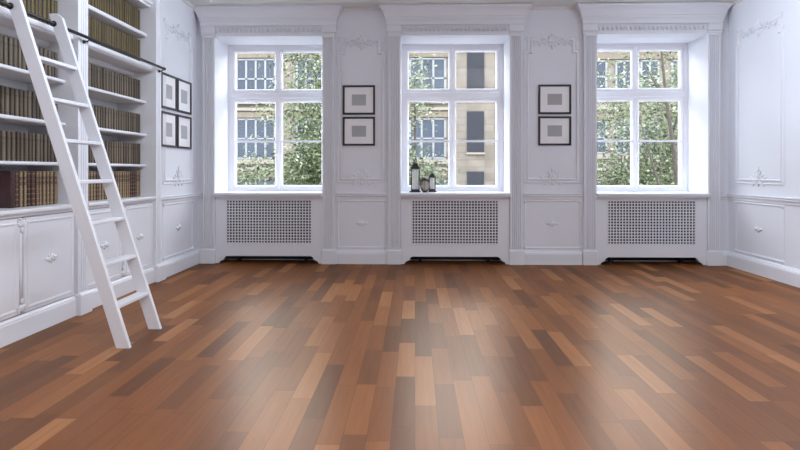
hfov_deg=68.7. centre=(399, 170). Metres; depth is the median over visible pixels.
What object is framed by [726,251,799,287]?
baseboard
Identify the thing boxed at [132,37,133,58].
book
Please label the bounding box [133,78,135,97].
book
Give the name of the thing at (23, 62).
book
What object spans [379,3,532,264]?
window
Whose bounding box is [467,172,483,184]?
window
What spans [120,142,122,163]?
book
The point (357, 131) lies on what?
print
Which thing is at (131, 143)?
book
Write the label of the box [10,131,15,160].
book
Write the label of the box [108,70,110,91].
book
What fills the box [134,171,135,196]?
book
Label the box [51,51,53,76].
book
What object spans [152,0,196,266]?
wall
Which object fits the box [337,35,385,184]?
trim
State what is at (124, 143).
book
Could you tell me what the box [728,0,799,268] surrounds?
wall
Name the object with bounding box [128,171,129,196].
book
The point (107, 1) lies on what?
book
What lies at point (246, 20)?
window
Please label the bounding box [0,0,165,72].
ladder rail
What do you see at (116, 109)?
book
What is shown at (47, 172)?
book
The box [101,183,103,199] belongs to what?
book
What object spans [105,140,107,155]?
book
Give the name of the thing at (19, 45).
book
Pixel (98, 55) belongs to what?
bookcase
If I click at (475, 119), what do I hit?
window
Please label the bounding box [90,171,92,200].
book
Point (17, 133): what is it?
book
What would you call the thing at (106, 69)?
book
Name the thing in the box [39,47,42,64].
book
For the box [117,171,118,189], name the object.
book
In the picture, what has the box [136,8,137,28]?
book
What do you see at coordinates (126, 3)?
book
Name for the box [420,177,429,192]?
lantern
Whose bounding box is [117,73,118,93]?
book
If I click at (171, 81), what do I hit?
picture frame
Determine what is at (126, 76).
book
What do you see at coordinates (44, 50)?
book
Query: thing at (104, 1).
book
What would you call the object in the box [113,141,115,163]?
book
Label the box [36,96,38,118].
book
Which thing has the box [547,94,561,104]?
print
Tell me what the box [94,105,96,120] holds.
book
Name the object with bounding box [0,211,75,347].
base cabinet
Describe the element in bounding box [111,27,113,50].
book
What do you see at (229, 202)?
grille
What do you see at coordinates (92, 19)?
book
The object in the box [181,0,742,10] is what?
crown molding
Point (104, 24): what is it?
book
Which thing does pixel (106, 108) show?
book
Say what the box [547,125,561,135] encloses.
print
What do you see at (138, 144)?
book
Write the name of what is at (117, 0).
book
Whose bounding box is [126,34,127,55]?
book
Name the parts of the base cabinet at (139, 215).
handle, door, door, handle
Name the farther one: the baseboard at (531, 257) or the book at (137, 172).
the baseboard at (531, 257)
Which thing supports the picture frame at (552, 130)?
attached to the wall at (557, 65)
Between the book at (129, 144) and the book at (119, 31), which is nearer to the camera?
the book at (119, 31)
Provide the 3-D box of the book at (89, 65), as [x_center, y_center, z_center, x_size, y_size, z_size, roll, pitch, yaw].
[-2.922,-0.868,5.336,0.200,0.221,0.044,0,0,1]
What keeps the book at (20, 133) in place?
on the bookcase at (10, 76)
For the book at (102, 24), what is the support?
on the bookcase at (98, 55)
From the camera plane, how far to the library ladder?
3.99 m
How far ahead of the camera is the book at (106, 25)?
5.62 m
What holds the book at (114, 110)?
on the bookcase at (98, 55)
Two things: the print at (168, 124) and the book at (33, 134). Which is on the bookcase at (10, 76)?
the book at (33, 134)
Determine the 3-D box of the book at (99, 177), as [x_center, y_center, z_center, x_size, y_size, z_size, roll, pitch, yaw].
[-2.917,0.137,5.504,0.202,0.271,0.044,0,0,1]
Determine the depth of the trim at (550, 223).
7.51 m
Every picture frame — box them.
[161,72,176,110]
[161,110,176,147]
[177,78,191,114]
[177,114,191,148]
[343,85,374,114]
[343,117,374,145]
[538,84,570,113]
[538,116,570,144]
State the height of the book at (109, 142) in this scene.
0.219 m
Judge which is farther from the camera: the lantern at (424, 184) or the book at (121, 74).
the lantern at (424, 184)
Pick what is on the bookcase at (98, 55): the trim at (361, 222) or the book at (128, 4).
the book at (128, 4)
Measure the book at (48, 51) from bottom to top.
0.220 m
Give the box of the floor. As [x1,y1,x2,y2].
[0,260,799,449]
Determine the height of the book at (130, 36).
0.272 m
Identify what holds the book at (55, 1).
on the bookcase at (10, 76)
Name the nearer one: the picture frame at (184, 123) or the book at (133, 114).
the book at (133, 114)
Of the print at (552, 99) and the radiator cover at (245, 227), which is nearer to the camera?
the print at (552, 99)
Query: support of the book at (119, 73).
on the bookcase at (98, 55)
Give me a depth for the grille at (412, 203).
7.52 m
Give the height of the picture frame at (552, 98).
0.378 m
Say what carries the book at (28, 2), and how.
on the bookcase at (10, 76)
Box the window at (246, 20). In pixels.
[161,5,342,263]
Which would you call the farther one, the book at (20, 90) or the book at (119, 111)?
the book at (119, 111)
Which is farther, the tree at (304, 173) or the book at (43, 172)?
the tree at (304, 173)
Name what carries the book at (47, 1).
on the bookcase at (10, 76)
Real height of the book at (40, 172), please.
0.271 m
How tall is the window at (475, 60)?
2.103 m
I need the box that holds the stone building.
[237,51,677,184]
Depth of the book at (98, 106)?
5.47 m
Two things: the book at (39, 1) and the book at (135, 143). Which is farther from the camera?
the book at (135, 143)
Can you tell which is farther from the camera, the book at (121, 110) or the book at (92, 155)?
the book at (121, 110)
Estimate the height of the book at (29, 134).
0.221 m
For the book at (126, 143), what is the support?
on the bookcase at (98, 55)
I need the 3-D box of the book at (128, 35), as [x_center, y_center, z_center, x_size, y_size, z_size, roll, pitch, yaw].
[-2.901,-1.271,6.067,0.200,0.270,0.036,0,0,1]
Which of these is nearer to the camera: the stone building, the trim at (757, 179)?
the trim at (757, 179)
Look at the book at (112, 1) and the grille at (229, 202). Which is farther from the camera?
the grille at (229, 202)
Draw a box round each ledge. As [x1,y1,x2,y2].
[0,204,72,218]
[88,196,156,208]
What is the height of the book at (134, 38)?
0.268 m
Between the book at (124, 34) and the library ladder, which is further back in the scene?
the book at (124, 34)
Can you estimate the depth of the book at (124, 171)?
5.97 m
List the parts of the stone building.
pane, pane, pane, pane, pane, pane, pane, shutter sill, pane, pane, pane, pane, pane, pane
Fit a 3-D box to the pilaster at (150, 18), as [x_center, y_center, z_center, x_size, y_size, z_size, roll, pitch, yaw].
[-2.828,-0.340,6.405,0.458,3.080,0.195,0,0,1]
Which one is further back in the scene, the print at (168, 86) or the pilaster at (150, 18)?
the print at (168, 86)
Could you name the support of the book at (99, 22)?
on the bookcase at (98, 55)
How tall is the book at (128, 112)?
0.211 m
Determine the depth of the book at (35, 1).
4.57 m
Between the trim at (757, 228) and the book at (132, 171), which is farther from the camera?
the trim at (757, 228)
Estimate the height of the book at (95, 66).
0.221 m
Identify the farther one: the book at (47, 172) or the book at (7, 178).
the book at (47, 172)
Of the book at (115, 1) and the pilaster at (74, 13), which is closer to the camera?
the pilaster at (74, 13)
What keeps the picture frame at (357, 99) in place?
attached to the wall at (557, 65)
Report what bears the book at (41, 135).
on the bookcase at (10, 76)
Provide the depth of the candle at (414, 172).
7.76 m
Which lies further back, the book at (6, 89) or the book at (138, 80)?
the book at (138, 80)
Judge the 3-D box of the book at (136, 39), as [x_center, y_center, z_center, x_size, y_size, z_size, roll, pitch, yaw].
[-2.899,-1.271,6.247,0.200,0.269,0.044,0,0,1]
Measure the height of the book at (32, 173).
0.270 m
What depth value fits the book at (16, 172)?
4.35 m
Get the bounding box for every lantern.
[409,159,420,191]
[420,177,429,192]
[428,172,436,191]
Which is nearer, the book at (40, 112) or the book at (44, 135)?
the book at (40, 112)
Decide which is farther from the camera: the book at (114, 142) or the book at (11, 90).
the book at (114, 142)
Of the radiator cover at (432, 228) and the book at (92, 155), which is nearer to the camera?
the book at (92, 155)
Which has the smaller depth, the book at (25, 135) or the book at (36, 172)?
the book at (25, 135)
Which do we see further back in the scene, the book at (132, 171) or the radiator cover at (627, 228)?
the radiator cover at (627, 228)
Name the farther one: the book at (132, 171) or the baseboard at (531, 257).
the baseboard at (531, 257)
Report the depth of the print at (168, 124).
6.74 m
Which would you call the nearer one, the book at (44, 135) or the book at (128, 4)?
the book at (44, 135)
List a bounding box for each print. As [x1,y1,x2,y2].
[166,84,171,99]
[166,122,171,136]
[181,89,186,103]
[181,125,186,138]
[352,94,365,104]
[352,126,365,136]
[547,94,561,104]
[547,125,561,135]
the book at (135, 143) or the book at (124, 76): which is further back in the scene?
the book at (135, 143)
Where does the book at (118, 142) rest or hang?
on the bookcase at (98, 55)
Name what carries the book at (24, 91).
on the bookcase at (10, 76)
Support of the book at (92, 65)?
on the bookcase at (98, 55)
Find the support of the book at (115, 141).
on the bookcase at (98, 55)
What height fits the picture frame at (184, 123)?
0.400 m
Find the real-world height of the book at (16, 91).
0.210 m
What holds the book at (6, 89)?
on the bookcase at (10, 76)
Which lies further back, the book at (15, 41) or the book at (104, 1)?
the book at (104, 1)
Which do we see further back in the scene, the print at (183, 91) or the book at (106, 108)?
the print at (183, 91)
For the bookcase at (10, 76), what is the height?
2.148 m
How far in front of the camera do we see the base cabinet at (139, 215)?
5.66 m
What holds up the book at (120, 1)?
on the bookcase at (98, 55)
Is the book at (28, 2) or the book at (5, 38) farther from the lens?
the book at (28, 2)
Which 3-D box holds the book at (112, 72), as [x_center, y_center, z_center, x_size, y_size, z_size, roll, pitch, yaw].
[-2.913,-0.869,5.739,0.200,0.222,0.052,0,0,1]
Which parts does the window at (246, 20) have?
sash, sash, sill, crown, frame, sash, sash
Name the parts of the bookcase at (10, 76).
panel, shelf, shelf, shelf, shelf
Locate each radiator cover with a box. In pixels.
[215,197,321,263]
[401,197,508,263]
[597,198,706,264]
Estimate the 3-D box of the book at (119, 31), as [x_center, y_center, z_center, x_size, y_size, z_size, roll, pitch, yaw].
[-2.908,-1.272,5.880,0.200,0.271,0.044,0,0,1]
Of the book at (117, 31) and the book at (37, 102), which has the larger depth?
the book at (117, 31)
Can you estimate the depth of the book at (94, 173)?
5.39 m
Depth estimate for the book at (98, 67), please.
5.47 m
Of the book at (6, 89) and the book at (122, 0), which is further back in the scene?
the book at (122, 0)
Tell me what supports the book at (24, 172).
on the ledge at (5, 213)
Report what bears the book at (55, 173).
on the ledge at (5, 213)
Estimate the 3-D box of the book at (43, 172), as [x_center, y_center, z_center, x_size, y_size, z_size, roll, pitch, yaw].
[-2.936,0.136,4.676,0.202,0.272,0.044,0,0,1]
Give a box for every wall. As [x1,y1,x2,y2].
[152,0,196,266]
[197,9,727,263]
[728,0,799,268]
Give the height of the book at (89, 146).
0.220 m
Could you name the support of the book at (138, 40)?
on the bookcase at (98, 55)
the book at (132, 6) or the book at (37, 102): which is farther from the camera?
the book at (132, 6)
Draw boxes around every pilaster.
[28,0,92,315]
[117,0,165,281]
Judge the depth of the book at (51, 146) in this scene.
4.77 m
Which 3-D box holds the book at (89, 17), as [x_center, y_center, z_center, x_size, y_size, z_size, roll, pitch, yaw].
[-2.921,-1.271,5.328,0.200,0.269,0.044,0,0,1]
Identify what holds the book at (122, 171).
on the ledge at (140, 199)
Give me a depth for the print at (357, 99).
7.57 m
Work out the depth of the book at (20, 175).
4.39 m
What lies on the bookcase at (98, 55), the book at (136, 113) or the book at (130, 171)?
the book at (136, 113)
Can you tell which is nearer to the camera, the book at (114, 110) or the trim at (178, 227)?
the book at (114, 110)
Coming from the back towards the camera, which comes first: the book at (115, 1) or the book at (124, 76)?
the book at (124, 76)
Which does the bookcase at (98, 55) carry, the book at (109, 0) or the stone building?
the book at (109, 0)
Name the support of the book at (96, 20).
on the bookcase at (98, 55)
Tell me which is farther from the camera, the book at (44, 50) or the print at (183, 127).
the print at (183, 127)
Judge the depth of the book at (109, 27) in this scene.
5.67 m
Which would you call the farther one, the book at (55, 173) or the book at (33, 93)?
the book at (55, 173)
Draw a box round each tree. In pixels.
[237,53,447,184]
[409,54,459,184]
[597,51,677,184]
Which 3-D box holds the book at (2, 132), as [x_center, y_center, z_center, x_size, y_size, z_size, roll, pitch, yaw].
[-2.949,-0.182,4.216,0.200,0.219,0.052,0,0,1]
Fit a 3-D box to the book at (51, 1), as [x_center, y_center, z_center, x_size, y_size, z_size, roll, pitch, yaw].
[-2.934,-1.273,4.784,0.200,0.272,0.036,0,0,1]
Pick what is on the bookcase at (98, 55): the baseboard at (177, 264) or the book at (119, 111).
the book at (119, 111)
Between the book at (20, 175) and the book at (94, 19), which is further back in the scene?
the book at (94, 19)
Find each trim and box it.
[162,17,192,185]
[162,200,193,259]
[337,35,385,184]
[337,199,386,248]
[523,200,580,248]
[524,33,580,184]
[734,201,784,263]
[735,11,784,186]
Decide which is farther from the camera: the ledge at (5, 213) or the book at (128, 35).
the book at (128, 35)
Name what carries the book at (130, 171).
on the ledge at (140, 199)
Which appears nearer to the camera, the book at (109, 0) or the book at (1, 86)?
the book at (1, 86)
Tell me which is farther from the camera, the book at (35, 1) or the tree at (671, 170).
the tree at (671, 170)
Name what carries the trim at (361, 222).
attached to the wall at (557, 65)
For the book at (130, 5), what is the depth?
6.10 m
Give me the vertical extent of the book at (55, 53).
0.222 m
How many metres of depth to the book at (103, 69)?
5.57 m
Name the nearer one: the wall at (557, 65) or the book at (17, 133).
the book at (17, 133)
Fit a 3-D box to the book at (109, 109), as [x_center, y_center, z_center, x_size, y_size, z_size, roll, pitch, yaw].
[-2.911,-0.508,5.676,0.200,0.212,0.052,0,0,1]
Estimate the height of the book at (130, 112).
0.212 m
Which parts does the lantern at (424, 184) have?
globe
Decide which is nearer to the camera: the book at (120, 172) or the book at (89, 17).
the book at (89, 17)
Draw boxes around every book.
[0,34,2,63]
[0,85,3,113]
[0,130,5,160]
[0,171,14,207]
[3,36,7,64]
[4,86,8,114]
[6,131,9,160]
[8,37,12,65]
[9,87,13,115]
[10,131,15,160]
[13,38,17,67]
[14,88,18,115]
[14,131,18,160]
[15,171,18,207]
[18,40,20,68]
[18,171,22,206]
[19,89,22,116]
[19,132,22,160]
[21,48,25,69]
[23,90,26,116]
[23,132,27,160]
[23,171,26,206]
[26,0,30,17]
[26,171,29,206]
[27,91,31,117]
[28,133,31,161]
[30,171,34,205]
[31,0,33,18]
[32,92,35,118]
[32,133,34,161]
[34,0,37,20]
[35,133,39,161]
[35,171,38,205]
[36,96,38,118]
[38,0,41,21]
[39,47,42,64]
[39,105,42,119]
[39,171,41,205]
[40,134,42,161]
[42,0,45,23]
[42,171,45,204]
[43,49,46,74]
[43,134,46,161]
[46,0,49,24]
[46,171,48,204]
[47,50,50,75]
[47,135,49,161]
[49,171,52,204]
[50,0,53,26]
[50,140,53,161]
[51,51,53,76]
[53,171,57,203]
[54,0,56,12]
[54,52,57,77]
[88,16,90,41]
[88,63,90,86]
[88,139,90,162]
[88,171,89,200]
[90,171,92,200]
[91,17,93,42]
[91,64,93,86]
[91,149,93,162]
[93,171,95,200]
[94,19,95,43]
[94,65,96,87]
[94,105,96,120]
[95,171,97,199]
[96,20,97,43]
[97,66,99,88]
[97,105,99,126]
[98,21,100,45]
[98,171,100,199]
[100,67,101,89]
[100,106,101,127]
[101,22,103,46]
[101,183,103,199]
[102,68,105,90]
[102,107,104,127]
[103,0,105,12]
[104,24,105,47]
[105,107,107,128]
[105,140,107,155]
[106,0,108,14]
[106,25,107,47]
[106,69,107,90]
[108,26,110,49]
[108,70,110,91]
[108,107,110,128]
[108,141,110,162]
[109,0,110,15]
[111,0,113,16]
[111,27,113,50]
[111,71,113,92]
[111,108,112,128]
[111,141,112,163]
[113,109,115,129]
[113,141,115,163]
[114,0,116,18]
[114,28,115,51]
[114,72,116,92]
[114,171,116,183]
[115,141,117,163]
[116,30,118,52]
[116,109,117,129]
[117,0,118,19]
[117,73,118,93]
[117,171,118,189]
[118,110,120,129]
[118,142,119,163]
[119,0,121,20]
[119,31,120,53]
[119,73,120,94]
[119,171,121,197]
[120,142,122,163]
[121,32,122,53]
[121,74,122,94]
[121,110,122,130]
[122,0,123,21]
[122,171,123,197]
[123,33,125,55]
[123,75,125,95]
[123,111,125,130]
[123,142,125,163]
[124,2,125,22]
[124,171,125,197]
[126,3,127,23]
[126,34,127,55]
[126,76,127,95]
[126,111,127,130]
[126,143,127,163]
[126,171,127,197]
[128,4,129,24]
[128,35,129,56]
[128,77,130,96]
[128,112,129,131]
[128,143,130,163]
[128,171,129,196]
[130,5,131,25]
[130,36,131,57]
[130,112,131,131]
[130,171,131,196]
[131,78,132,97]
[131,143,132,163]
[132,6,133,26]
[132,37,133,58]
[132,113,134,131]
[132,171,133,196]
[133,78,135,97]
[133,143,134,163]
[134,7,135,27]
[134,38,135,59]
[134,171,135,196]
[135,143,136,163]
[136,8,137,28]
[136,39,137,59]
[136,79,137,98]
[136,113,137,132]
[136,171,138,196]
[138,10,139,29]
[138,40,139,60]
[138,80,139,98]
[138,114,139,132]
[138,144,139,163]
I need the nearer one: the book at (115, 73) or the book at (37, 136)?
the book at (37, 136)
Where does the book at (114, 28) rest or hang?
on the bookcase at (98, 55)
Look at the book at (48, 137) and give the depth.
4.72 m
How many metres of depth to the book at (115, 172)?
5.78 m
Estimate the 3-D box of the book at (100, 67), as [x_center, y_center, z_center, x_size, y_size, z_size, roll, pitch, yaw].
[-2.918,-0.869,5.532,0.200,0.222,0.052,0,0,1]
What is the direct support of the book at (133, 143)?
on the bookcase at (98, 55)
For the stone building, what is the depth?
29.92 m
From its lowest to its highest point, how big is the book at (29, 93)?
0.212 m
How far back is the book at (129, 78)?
6.07 m
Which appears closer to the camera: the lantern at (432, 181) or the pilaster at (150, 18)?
the pilaster at (150, 18)
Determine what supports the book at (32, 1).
on the bookcase at (10, 76)
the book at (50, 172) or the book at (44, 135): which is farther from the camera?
the book at (50, 172)
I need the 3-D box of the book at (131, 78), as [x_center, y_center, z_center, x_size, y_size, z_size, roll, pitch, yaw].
[-2.901,-0.868,6.139,0.200,0.220,0.052,0,0,1]
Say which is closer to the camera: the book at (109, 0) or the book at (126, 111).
the book at (109, 0)
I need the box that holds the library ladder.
[6,0,161,348]
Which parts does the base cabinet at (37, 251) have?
door, door, handle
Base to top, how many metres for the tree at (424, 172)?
10.042 m
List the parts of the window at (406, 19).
sash, sash, frame, sill, crown, sash, sash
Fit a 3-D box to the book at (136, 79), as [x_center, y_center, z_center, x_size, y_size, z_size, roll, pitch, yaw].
[-2.900,-0.868,6.243,0.200,0.221,0.036,0,0,1]
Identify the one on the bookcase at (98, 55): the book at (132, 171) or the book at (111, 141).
the book at (111, 141)
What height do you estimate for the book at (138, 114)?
0.209 m
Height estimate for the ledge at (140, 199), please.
0.055 m
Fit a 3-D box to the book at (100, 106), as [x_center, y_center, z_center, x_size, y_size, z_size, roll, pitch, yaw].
[-2.918,-0.508,5.532,0.200,0.212,0.036,0,0,1]
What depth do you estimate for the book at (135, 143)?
6.20 m
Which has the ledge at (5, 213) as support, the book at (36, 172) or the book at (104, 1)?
the book at (36, 172)
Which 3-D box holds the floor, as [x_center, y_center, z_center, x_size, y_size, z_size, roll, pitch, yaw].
[0.616,1.260,2.570,7.900,0.120,10.770,0,0,1]
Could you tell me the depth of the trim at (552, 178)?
7.51 m
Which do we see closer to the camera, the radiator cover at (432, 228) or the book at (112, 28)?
the book at (112, 28)
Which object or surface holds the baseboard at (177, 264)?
attached to the wall at (178, 55)
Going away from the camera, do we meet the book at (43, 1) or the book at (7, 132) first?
the book at (7, 132)
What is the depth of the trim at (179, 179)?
6.89 m
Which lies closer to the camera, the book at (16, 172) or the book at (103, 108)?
the book at (16, 172)
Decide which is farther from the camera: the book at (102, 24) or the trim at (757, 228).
the trim at (757, 228)
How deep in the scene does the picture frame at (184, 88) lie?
7.19 m
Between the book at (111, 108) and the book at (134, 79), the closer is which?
the book at (111, 108)
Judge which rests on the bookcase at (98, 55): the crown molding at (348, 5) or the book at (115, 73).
the book at (115, 73)
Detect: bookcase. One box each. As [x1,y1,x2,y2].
[0,6,72,170]
[88,0,155,170]
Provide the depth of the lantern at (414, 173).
7.76 m
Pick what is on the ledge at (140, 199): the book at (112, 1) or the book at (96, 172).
the book at (96, 172)
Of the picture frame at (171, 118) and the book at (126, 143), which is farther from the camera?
the picture frame at (171, 118)
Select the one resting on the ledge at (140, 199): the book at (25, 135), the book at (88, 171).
the book at (88, 171)
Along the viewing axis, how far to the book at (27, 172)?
4.48 m
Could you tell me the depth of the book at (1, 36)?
4.19 m
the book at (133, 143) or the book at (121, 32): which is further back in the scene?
the book at (133, 143)
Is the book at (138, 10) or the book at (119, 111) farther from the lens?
the book at (138, 10)
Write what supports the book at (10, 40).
on the bookcase at (10, 76)
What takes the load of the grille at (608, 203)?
attached to the radiator cover at (627, 228)
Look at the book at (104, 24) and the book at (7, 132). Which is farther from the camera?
the book at (104, 24)
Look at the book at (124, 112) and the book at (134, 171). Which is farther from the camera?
the book at (134, 171)
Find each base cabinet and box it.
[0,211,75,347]
[88,202,154,307]
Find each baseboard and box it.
[161,249,198,277]
[197,249,727,265]
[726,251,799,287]
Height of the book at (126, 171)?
0.269 m
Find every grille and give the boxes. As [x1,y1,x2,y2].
[226,200,311,243]
[411,200,498,244]
[607,200,695,244]
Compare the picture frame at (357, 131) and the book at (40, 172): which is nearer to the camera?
the book at (40, 172)
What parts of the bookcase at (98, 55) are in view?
panel, shelf, shelf, shelf, shelf, shelf, head cornice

